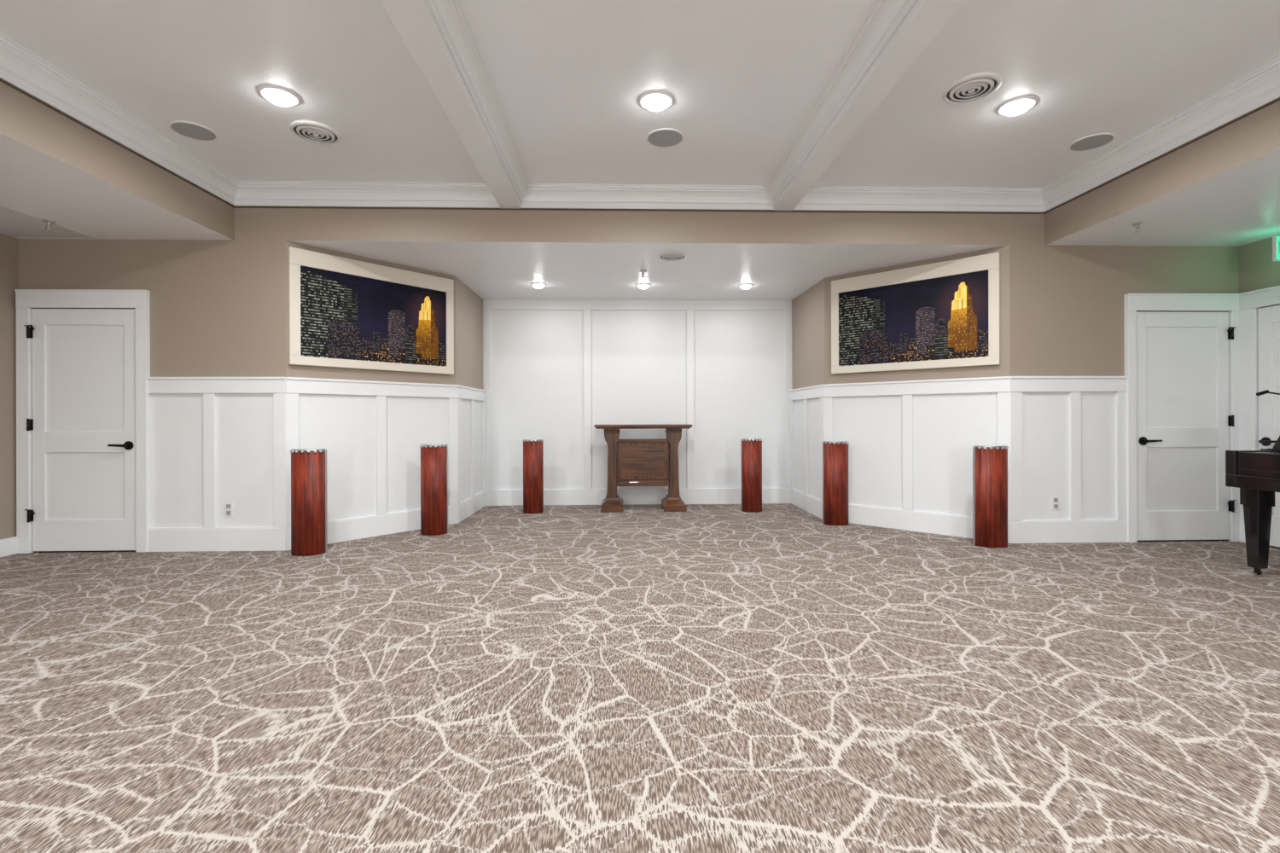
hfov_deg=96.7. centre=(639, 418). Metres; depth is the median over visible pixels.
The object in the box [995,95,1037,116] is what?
recessed light
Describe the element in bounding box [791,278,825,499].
wall
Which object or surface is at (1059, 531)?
baseboard
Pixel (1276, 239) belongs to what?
exit sign
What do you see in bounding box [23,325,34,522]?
hinges
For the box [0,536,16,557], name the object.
baseboard
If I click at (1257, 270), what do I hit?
wall
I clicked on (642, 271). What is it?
sprinkler
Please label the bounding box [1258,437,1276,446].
door handle
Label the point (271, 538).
baseboard
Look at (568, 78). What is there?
ceiling
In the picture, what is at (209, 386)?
trim
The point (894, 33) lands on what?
ceiling beam
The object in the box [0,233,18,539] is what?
wall
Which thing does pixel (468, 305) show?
wall
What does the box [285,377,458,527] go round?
trim
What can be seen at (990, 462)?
pedestal
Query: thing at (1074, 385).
trim
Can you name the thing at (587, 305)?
trim
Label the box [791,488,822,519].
baseboard
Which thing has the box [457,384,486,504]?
trim
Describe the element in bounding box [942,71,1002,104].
ceiling vent
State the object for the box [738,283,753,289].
recessed light
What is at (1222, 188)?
ceiling soffit
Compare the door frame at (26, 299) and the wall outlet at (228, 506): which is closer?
the door frame at (26, 299)
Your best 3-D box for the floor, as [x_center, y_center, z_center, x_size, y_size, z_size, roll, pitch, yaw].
[0.188,1.149,1.156,10.638,0.100,12.500,0,0,-2]
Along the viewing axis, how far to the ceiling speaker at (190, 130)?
3.83 m
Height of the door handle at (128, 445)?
0.072 m
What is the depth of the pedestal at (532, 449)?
6.56 m
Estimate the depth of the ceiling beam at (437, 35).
3.13 m
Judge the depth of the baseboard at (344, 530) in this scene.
5.31 m
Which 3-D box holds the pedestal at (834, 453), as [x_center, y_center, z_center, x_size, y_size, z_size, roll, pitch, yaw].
[2.017,0.666,5.822,0.260,0.855,0.134,0,0,-2]
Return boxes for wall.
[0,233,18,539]
[18,238,285,552]
[285,240,455,521]
[455,276,482,501]
[490,309,785,489]
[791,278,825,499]
[824,244,1010,516]
[1009,244,1238,541]
[1238,234,1279,293]
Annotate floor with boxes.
[0,503,1279,852]
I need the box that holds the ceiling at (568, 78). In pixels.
[0,0,1279,187]
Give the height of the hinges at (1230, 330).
1.617 m
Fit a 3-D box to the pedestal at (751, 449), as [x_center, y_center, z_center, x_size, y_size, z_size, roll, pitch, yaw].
[1.315,0.668,6.651,0.245,0.855,0.134,0,0,-2]
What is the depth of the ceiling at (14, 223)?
4.42 m
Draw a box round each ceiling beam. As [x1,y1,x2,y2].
[378,0,530,209]
[764,0,964,210]
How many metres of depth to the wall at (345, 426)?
5.28 m
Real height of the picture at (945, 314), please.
0.985 m
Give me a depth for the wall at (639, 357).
7.25 m
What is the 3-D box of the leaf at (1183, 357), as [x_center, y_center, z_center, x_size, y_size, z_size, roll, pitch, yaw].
[4.756,0.070,4.998,0.845,2.003,0.020,0,0,-2]
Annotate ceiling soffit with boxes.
[0,81,234,240]
[1044,100,1279,246]
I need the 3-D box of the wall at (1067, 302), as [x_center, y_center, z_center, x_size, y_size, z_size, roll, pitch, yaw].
[4.258,-0.213,5.045,2.061,2.600,0.100,0,0,-2]
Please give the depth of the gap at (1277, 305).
4.76 m
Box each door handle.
[107,441,133,449]
[1138,436,1162,445]
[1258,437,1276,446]
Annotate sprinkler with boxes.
[41,219,56,230]
[639,270,646,278]
[1131,221,1144,232]
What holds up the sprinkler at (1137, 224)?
attached to the ceiling soffit at (1222, 188)
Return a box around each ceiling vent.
[289,120,341,144]
[657,251,686,261]
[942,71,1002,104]
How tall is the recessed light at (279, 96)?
0.045 m
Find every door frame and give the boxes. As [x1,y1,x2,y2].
[14,289,150,553]
[1123,285,1279,542]
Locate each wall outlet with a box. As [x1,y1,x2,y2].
[224,502,232,516]
[1051,496,1059,509]
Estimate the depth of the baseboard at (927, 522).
5.48 m
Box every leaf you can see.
[31,308,135,551]
[1136,311,1229,541]
[1257,304,1279,547]
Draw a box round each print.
[300,265,446,366]
[838,269,988,366]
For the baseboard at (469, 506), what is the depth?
6.46 m
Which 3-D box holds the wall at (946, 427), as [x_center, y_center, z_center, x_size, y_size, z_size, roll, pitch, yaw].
[2.642,-0.208,5.575,1.692,2.600,0.100,0,0,43]
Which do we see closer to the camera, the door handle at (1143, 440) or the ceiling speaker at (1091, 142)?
the ceiling speaker at (1091, 142)
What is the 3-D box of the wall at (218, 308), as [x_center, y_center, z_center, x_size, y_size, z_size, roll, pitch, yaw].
[-4.060,-0.187,4.795,2.172,2.600,0.100,0,0,-2]
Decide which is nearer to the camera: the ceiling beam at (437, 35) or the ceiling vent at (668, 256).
the ceiling beam at (437, 35)
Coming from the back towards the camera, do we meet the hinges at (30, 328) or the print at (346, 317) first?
the print at (346, 317)
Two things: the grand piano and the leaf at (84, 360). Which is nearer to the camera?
the grand piano
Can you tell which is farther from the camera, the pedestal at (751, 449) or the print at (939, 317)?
the pedestal at (751, 449)
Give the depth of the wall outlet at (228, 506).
4.76 m
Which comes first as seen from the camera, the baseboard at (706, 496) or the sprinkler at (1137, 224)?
the sprinkler at (1137, 224)
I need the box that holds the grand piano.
[1225,389,1279,575]
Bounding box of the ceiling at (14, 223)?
[0,204,93,237]
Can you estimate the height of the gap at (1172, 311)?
2.023 m
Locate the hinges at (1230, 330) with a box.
[1227,326,1236,512]
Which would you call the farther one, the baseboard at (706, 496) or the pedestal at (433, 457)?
the baseboard at (706, 496)
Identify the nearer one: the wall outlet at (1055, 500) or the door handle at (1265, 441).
the door handle at (1265, 441)
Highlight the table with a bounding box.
[593,424,692,512]
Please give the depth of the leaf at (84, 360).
4.72 m
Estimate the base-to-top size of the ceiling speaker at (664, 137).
0.009 m
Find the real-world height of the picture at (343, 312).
0.985 m
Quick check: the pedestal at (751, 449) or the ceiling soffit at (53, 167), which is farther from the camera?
the pedestal at (751, 449)
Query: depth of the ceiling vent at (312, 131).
3.84 m
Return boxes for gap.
[33,308,135,552]
[1137,311,1227,541]
[1258,304,1279,548]
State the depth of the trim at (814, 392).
6.67 m
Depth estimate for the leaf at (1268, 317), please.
4.76 m
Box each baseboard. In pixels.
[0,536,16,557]
[148,526,285,552]
[285,504,457,550]
[457,490,485,523]
[485,488,791,506]
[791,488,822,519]
[848,504,1011,543]
[1011,519,1127,543]
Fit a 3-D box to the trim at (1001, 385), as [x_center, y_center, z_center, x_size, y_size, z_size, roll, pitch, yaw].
[2.600,0.267,5.522,1.700,1.256,0.036,0,0,43]
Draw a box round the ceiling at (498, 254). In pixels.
[234,208,1044,300]
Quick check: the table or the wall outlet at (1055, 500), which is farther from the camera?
the table
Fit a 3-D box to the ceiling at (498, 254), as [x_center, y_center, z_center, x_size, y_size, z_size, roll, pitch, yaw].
[0.029,-1.775,6.136,10.638,0.550,2.535,0,0,-2]
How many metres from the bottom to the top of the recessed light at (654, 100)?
0.045 m
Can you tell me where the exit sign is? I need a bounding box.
[1272,235,1279,261]
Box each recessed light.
[257,84,301,106]
[530,282,546,288]
[636,283,650,289]
[638,90,674,110]
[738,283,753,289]
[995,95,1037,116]
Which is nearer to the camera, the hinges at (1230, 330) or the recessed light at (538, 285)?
the hinges at (1230, 330)
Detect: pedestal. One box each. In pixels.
[290,448,327,555]
[419,444,448,535]
[522,439,543,513]
[740,438,762,511]
[822,441,849,525]
[972,445,1008,547]
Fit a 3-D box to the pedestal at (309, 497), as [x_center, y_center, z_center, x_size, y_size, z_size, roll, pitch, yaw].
[-2.711,0.681,4.620,0.270,0.855,0.134,0,0,-2]
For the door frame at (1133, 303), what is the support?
attached to the wall at (1067, 302)
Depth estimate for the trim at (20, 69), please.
4.72 m
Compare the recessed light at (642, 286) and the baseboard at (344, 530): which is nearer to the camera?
the baseboard at (344, 530)
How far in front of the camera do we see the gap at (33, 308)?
4.73 m
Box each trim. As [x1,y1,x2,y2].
[0,33,1279,214]
[146,377,285,528]
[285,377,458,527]
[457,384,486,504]
[482,299,792,490]
[789,384,824,500]
[823,376,1011,520]
[1010,376,1128,520]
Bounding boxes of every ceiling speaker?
[168,120,217,140]
[646,128,683,147]
[1068,133,1115,151]
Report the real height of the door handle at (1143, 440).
0.072 m
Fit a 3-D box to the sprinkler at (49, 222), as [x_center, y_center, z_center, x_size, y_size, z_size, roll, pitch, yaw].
[-4.455,-1.453,4.288,0.076,0.065,0.076,0,0,-2]
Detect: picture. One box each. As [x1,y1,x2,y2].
[287,246,453,374]
[831,252,1000,374]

